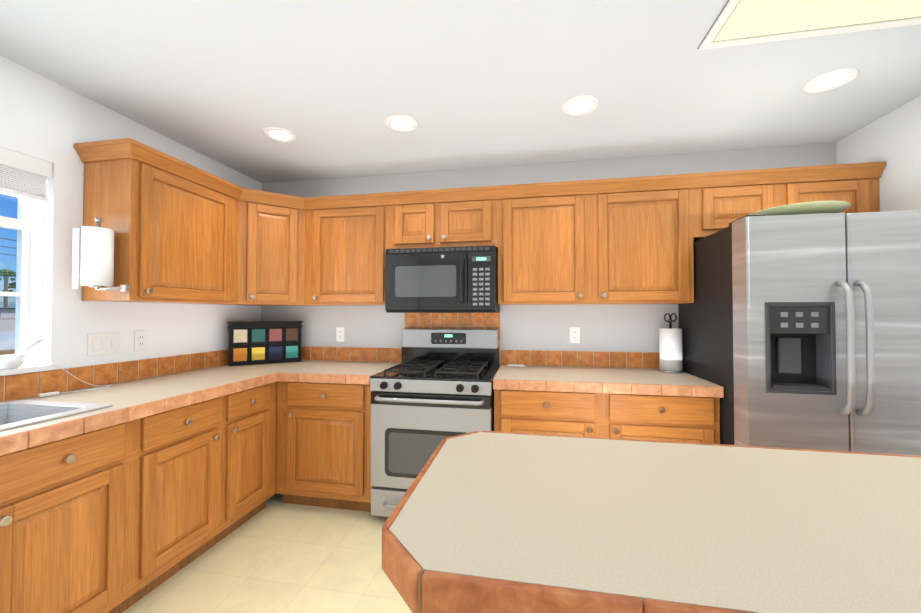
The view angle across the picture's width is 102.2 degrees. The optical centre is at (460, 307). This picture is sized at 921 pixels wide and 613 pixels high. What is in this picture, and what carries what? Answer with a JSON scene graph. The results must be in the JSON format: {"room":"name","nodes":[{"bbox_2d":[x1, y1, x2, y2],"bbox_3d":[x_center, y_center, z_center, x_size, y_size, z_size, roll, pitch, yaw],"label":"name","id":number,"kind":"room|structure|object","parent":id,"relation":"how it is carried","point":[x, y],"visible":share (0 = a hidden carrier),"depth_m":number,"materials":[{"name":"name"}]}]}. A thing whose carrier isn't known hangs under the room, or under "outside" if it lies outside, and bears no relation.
{"room":"kitchen","nodes":[
{"label":"kitchen","id":0,"kind":"room"},
{"bbox_2d":[0,238,16,255],"bbox_3d":[-12.452,-2.357,11.284,0.240,8.000,40.120,0,-1,10],"label":"power lines","id":1,"kind":"object","parent":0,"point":[8,247],"depth_m":10.38,"materials":[{"name":"brown"}]},
{"bbox_2d":[0,56,261,385],"bbox_3d":[-2.297,0.093,0.583,0.160,2.440,5.400,0,-1,10],"label":"wall","id":2,"kind":"structure","parent":0,"point":[45,119],"depth_m":1.91,"materials":[{"name":"white paint"}]},
{"bbox_2d":[0,196,43,365],"bbox_3d":[-2.170,-0.223,1.277,0.051,0.985,1.120,0,-1,10],"label":"window","id":3,"kind":"structure","parent":2,"relation":"in","point":[26,224],"depth_m":1.77,"materials":[{"name":"white"}]},
{"bbox_2d":[0,147,51,202],"bbox_3d":[-2.118,-0.618,1.274,0.055,0.194,1.108,0,-1,10],"label":"window blind","id":4,"kind":"object","parent":2,"relation":"attached to","point":[23,176],"visible":0.92,"depth_m":1.72,"materials":[{"name":"white"}]},
{"bbox_2d":[0,364,61,375],"bbox_3d":[-2.107,0.278,1.256,0.087,0.026,1.180,0,-1,10],"label":"window sill","id":5,"kind":"structure","parent":2,"relation":"attached to","point":[29,369],"depth_m":1.72,"materials":[{"name":"white"}]},
{"bbox_2d":[0,336,43,368],"bbox_3d":[-2.014,0.204,1.699,0.100,0.136,0.171,0,-1,10],"label":"mortar","id":6,"kind":"object","parent":5,"relation":"on","point":[15,360],"visible":1,"depth_m":1.66,"materials":[{"name":"white ceramic"}]},
{"bbox_2d":[87,332,120,355],"bbox_3d":[-1.942,0.197,2.033,0.011,0.120,0.164,0,-1,10],"label":"switch plate","id":7,"kind":"object","parent":2,"relation":"attached to","point":[103,343],"visible":1,"depth_m":2.02,"materials":[{"name":"white plastic"}]},
{"bbox_2d":[134,330,146,350],"bbox_3d":[-1.908,0.195,2.221,0.008,0.120,0.072,0,-1,10],"label":"electrical outlet","id":8,"kind":"object","parent":2,"relation":"attached to","point":[140,339],"visible":1,"depth_m":2.21,"materials":[{"name":"white plastic"}]},
{"bbox_2d":[82,158,245,304],"bbox_3d":[-1.725,-0.412,2.280,0.347,0.762,0.767,0,-1,10],"label":"upper cabinet","id":9,"kind":"object","parent":2,"relation":"attached to","point":[178,240],"depth_m":2.04,"materials":[{"name":"brown wood"}]},
{"bbox_2d":[72,217,130,291],"bbox_3d":[-1.764,-0.262,1.827,0.200,0.361,0.126,0,-1,10],"label":"paper towel","id":10,"kind":"object","parent":9,"relation":"attached to","point":[97,257],"visible":1,"depth_m":1.79,"materials":[{"name":"paper"},{"name":"nickel"}]},
{"bbox_2d":[242,201,319,305],"bbox_3d":[-1.482,-0.402,2.875,0.608,0.762,0.608,0,-1,10],"label":"upper cabinet","id":11,"kind":"object","parent":2,"relation":"attached to","point":[275,235],"depth_m":2.69,"materials":[{"name":"brown wood"}]},
{"bbox_2d":[122,493,411,612],"bbox_3d":[-0.109,1.366,0.158,4.610,0.120,5.720,0,-1,10],"label":"floor","id":12,"kind":"structure","parent":0,"point":[276,554],"depth_m":1.88,"materials":[{"name":"tile"}]},
{"bbox_2d":[0,455,3,597],"bbox_3d":[-1.823,0.882,0.958,0.626,0.874,0.535,0,-1,10],"label":"base cabinet","id":13,"kind":"object","parent":12,"relation":"on","point":[1,457],"depth_m":1.19,"materials":[{"name":"brown wood"}]},
{"bbox_2d":[0,415,151,612],"bbox_3d":[-1.740,0.890,1.405,0.626,0.874,0.579,0,-1,10],"label":"base cabinet","id":14,"kind":"object","parent":12,"relation":"on","point":[120,518],"depth_m":1.40,"materials":[{"name":"brown wood"}]},
{"bbox_2d":[152,393,235,589],"bbox_3d":[-1.655,0.898,1.870,0.626,0.874,0.568,0,-1,10],"label":"base cabinet","id":15,"kind":"object","parent":12,"relation":"on","point":[194,445],"depth_m":1.86,"materials":[{"name":"brown wood"}]},
{"bbox_2d":[232,382,275,531],"bbox_3d":[-1.574,0.905,2.305,0.626,0.874,0.500,0,-1,10],"label":"base cabinet","id":16,"kind":"object","parent":12,"relation":"on","point":[255,407],"depth_m":2.29,"materials":[{"name":"brown wood"}]},
{"bbox_2d":[0,346,303,455],"bbox_3d":[-1.630,0.391,1.918,0.660,0.174,2.517,0,-1,10],"label":"countertop","id":17,"kind":"structure","parent":16,"relation":"on","point":[176,382],"depth_m":1.86,"materials":[{"name":"laminate"}]},
{"bbox_2d":[0,399,112,430],"bbox_3d":[-1.801,0.327,1.193,0.532,0.516,0.857,0,-1,10],"label":"sink","id":18,"kind":"object","parent":17,"relation":"in","point":[14,413],"visible":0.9,"depth_m":1.56,"materials":[{"name":"silver metal"}]},
{"bbox_2d":[38,211,111,396],"bbox_3d":[-1.942,-0.023,1.875,0.134,0.884,0.288,0,-1,10],"label":"cord","id":19,"kind":"object","parent":17,"relation":"on","point":[49,394],"visible":0.94,"depth_m":1.79,"materials":[{"name":"white plastic"}]},
{"bbox_2d":[227,321,302,365],"bbox_3d":[-1.532,0.273,2.936,0.524,0.330,0.109,1,-1,-35],"label":"spice rack","id":20,"kind":"object","parent":17,"relation":"on","point":[258,342],"visible":1,"depth_m":2.89,"materials":[{"name":"black"}]},
{"bbox_2d":[276,381,372,511],"bbox_3d":[-0.850,0.912,2.715,0.684,0.874,0.650,0,-1,10],"label":"base cabinet","id":21,"kind":"object","parent":12,"relation":"on","point":[323,444],"visible":0.83,"depth_m":2.42,"materials":[{"name":"brown wood"}]},
{"bbox_2d":[280,346,401,384],"bbox_3d":[-0.823,0.404,2.720,0.635,0.174,0.648,0,-1,10],"label":"countertop","id":22,"kind":"structure","parent":21,"relation":"on","point":[340,365],"depth_m":2.86,"materials":[{"name":"tile"}]},
{"bbox_2d":[370,328,499,516],"bbox_3d":[-0.139,0.752,2.540,0.760,1.188,0.706,0,-1,10],"label":"stove","id":23,"kind":"object","parent":12,"relation":"on","point":[431,391],"visible":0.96,"depth_m":2.29,"materials":[{"name":"silver metal"}]},
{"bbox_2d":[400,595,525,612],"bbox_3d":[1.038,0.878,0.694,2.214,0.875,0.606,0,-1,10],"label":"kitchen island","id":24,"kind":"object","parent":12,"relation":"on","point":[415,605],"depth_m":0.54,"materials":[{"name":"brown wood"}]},
{"bbox_2d":[382,431,920,612],"bbox_3d":[1.021,0.420,0.709,2.250,0.038,0.670,0,-1,10],"label":"island countertop","id":25,"kind":"structure","parent":24,"relation":"on","point":[507,521],"depth_m":0.67,"materials":[{"name":"beige laminate"}]},
{"bbox_2d":[494,389,719,443],"bbox_3d":[0.855,0.907,2.400,1.224,0.874,0.650,0,-1,10],"label":"base cabinet","id":26,"kind":"object","parent":12,"relation":"on","point":[683,419],"visible":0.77,"depth_m":2.11,"materials":[{"name":"brown wood"}]},
{"bbox_2d":[493,350,723,397],"bbox_3d":[0.856,0.400,2.410,1.233,0.176,0.647,0,-1,10],"label":"countertop","id":27,"kind":"structure","parent":26,"relation":"on","point":[588,372],"depth_m":2.35,"materials":[{"name":"laminate"}]},
{"bbox_2d":[507,364,524,366],"bbox_3d":[0.414,0.428,2.762,0.130,0.012,0.050,0,-1,10],"label":"spoon rest","id":28,"kind":"object","parent":27,"relation":"on","point":[517,365],"visible":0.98,"depth_m":2.74,"materials":[{"name":"white ceramic"}]},
{"bbox_2d":[658,313,683,372],"bbox_3d":[1.420,0.233,2.514,0.150,0.394,0.150,0,-1,10],"label":"paper towel holder","id":29,"kind":"object","parent":27,"relation":"on","point":[670,349],"visible":1,"depth_m":2.46,"materials":[{"name":"white paper"}]},
{"bbox_2d":[678,210,920,455],"bbox_3d":[1.888,0.446,2.061,0.918,1.784,0.904,0,-1,10],"label":"fridge","id":30,"kind":"object","parent":12,"relation":"on","point":[801,331],"visible":0.71,"depth_m":1.73,"materials":[{"name":"silver metal"}]},
{"bbox_2d":[748,201,850,215],"bbox_3d":[1.722,-0.464,1.926,0.416,0.058,0.416,0,-1,10],"label":"platter","id":31,"kind":"object","parent":30,"relation":"on","point":[816,207],"visible":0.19,"depth_m":1.78,"materials":[{"name":"green ceramic"}]},
{"bbox_2d":[0,0,920,183],"bbox_3d":[-0.109,-1.194,0.201,4.610,0.120,5.720,0,-1,10],"label":"ceiling","id":32,"kind":"structure","parent":0,"point":[332,85],"depth_m":1.78,"materials":[{"name":"white paint"}]},
{"bbox_2d":[263,127,296,142],"bbox_3d":[-1.144,-1.093,2.361,0.200,0.008,0.200,0,-1,10],"label":"recessed light","id":33,"kind":"object","parent":32,"relation":"in","point":[277,134],"visible":1,"depth_m":2.35,"materials":[{"name":"white"}]},
{"bbox_2d":[385,114,418,131],"bbox_3d":[-0.349,-1.095,2.219,0.200,0.008,0.200,0,-1,10],"label":"recessed light","id":34,"kind":"object","parent":32,"relation":"in","point":[401,123],"visible":1,"depth_m":2.21,"materials":[{"name":"white"}]},
{"bbox_2d":[562,95,599,116],"bbox_3d":[0.655,-1.098,2.031,0.200,0.008,0.200,0,-1,10],"label":"recessed light","id":35,"kind":"object","parent":32,"relation":"in","point":[582,105],"visible":1,"depth_m":2.02,"materials":[{"name":"white"}]},
{"bbox_2d":[697,0,920,49],"bbox_3d":[1.561,-1.111,1.178,1.228,0.012,0.618,0,-1,10],"label":"ceiling light panel","id":36,"kind":"object","parent":32,"relation":"attached to","point":[740,22],"visible":1,"depth_m":1.43,"materials":[{"name":"white"}]},
{"bbox_2d":[802,68,858,93],"bbox_3d":[1.801,-1.102,1.815,0.200,0.008,0.200,0,-1,10],"label":"recessed light","id":37,"kind":"object","parent":32,"relation":"in","point":[830,80],"visible":1,"depth_m":1.81,"materials":[{"name":"white"}]},
{"bbox_2d":[261,143,835,427],"bbox_3d":[0.395,0.132,2.913,4.610,2.440,0.160,0,-1,10],"label":"wall","id":38,"kind":"structure","parent":0,"point":[623,327],"depth_m":2.79,"materials":[{"name":"grey paint"}]},
{"bbox_2d":[336,327,344,341],"bbox_3d":[-0.996,0.220,3.082,0.072,0.120,0.008,0,-1,10],"label":"electrical outlet","id":39,"kind":"object","parent":38,"relation":"attached to","point":[340,331],"visible":1,"depth_m":3.08,"materials":[{"name":"white plastic"}]},
{"bbox_2d":[304,206,387,305],"bbox_3d":[-0.825,-0.401,2.899,0.672,0.762,0.321,0,-1,10],"label":"upper cabinet","id":40,"kind":"object","parent":38,"relation":"attached to","point":[345,248],"depth_m":2.74,"materials":[{"name":"brown wood"}]},
{"bbox_2d":[74,138,885,209],"bbox_3d":[0.229,-0.795,2.028,4.282,0.080,1.058,0,-1,10],"label":"crown molding","id":41,"kind":"structure","parent":40,"relation":"attached to","point":[112,149],"depth_m":2.35,"materials":[{"name":"brown wood"}]},
{"bbox_2d":[388,199,499,249],"bbox_3d":[-0.106,-0.598,2.770,0.790,0.372,0.321,0,-1,10],"label":"upper cabinet","id":42,"kind":"object","parent":38,"relation":"attached to","point":[461,223],"depth_m":2.61,"materials":[{"name":"brown wood"}]},
{"bbox_2d":[385,245,499,312],"bbox_3d":[-0.115,-0.186,2.698,0.766,0.444,0.432,0,-1,10],"label":"microwave","id":43,"kind":"object","parent":42,"relation":"attached to","point":[463,279],"visible":1,"depth_m":2.52,"materials":[{"name":"black"}]},
{"bbox_2d":[404,313,499,347],"bbox_3d":[-0.073,0.259,2.908,0.766,0.466,0.010,0,-1,10],"label":"backsplash","id":44,"kind":"structure","parent":38,"relation":"attached to","point":[452,320],"depth_m":2.90,"materials":[{"name":"brown tile"}]},
{"bbox_2d":[570,327,579,342],"bbox_3d":[0.843,0.202,2.743,0.072,0.120,0.008,0,-1,10],"label":"electrical outlet","id":45,"kind":"object","parent":38,"relation":"attached to","point":[574,334],"visible":1,"depth_m":2.74,"materials":[{"name":"white plastic"}]},
{"bbox_2d":[498,188,699,304],"bbox_3d":[0.885,-0.406,2.584,1.225,0.762,0.321,0,-1,10],"label":"upper cabinet","id":46,"kind":"object","parent":38,"relation":"attached to","point":[615,248],"depth_m":2.42,"materials":[{"name":"brown wood"}]},
{"bbox_2d":[696,178,879,238],"bbox_3d":[1.972,-0.616,2.387,0.987,0.349,0.321,0,-1,10],"label":"upper cabinet","id":47,"kind":"object","parent":38,"relation":"attached to","point":[719,206],"depth_m":2.25,"materials":[{"name":"brown wood"}]},
{"bbox_2d":[836,95,920,211],"bbox_3d":[2.079,0.079,-0.224,0.160,2.440,5.400,0,-1,10],"label":"wall","id":48,"kind":"structure","parent":0,"point":[892,139],"depth_m":2.07,"materials":[{"name":"white paint"}]},
{"label":"outside","id":49,"kind":"structure","parent":0,"visible":0},
{"bbox_2d":[0,331,14,349],"bbox_3d":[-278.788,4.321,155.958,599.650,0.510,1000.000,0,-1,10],"label":"ground","id":50,"kind":"structure","parent":49,"point":[8,337],"depth_m":20.36,"materials":[{"name":"beige"}]},
{"bbox_2d":[0,349,14,354],"bbox_3d":[-4.058,0.905,1.606,0.140,1.150,8.000,0,-1,10],"label":"rail","id":51,"kind":"object","parent":50,"relation":"on","point":[7,352],"depth_m":3.07,"materials":[{"name":"brown wood"}]},
{"bbox_2d":[0,318,14,331],"bbox_3d":[-33.801,1.461,33.169,0.050,1.100,13.300,0,-1,10],"label":"building","id":52,"kind":"structure","parent":50,"relation":"on","point":[3,325],"depth_m":30.66,"materials":[{"name":"grey"}]},
{"bbox_2d":[0,269,15,306],"bbox_3d":[-55.038,-1.253,45.014,2.434,6.926,2.490,0,-1,10],"label":"palm","id":53,"kind":"object","parent":50,"relation":"on","point":[6,273],"depth_m":44.90,"materials":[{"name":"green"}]},
{"bbox_2d":[0,307,15,317],"bbox_3d":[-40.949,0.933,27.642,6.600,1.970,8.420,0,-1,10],"label":"building","id":54,"kind":"structure","parent":50,"relation":"on","point":[5,316],"depth_m":30.66,"materials":[{"name":"grey"}]},
{"bbox_2d":[2,282,15,306],"bbox_3d":[-55.285,-0.529,46.420,2.434,5.526,2.490,0,-1,10],"label":"palm","id":55,"kind":"object","parent":50,"relation":"on","point":[12,284],"depth_m":45.76,"materials":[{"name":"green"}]}
]}

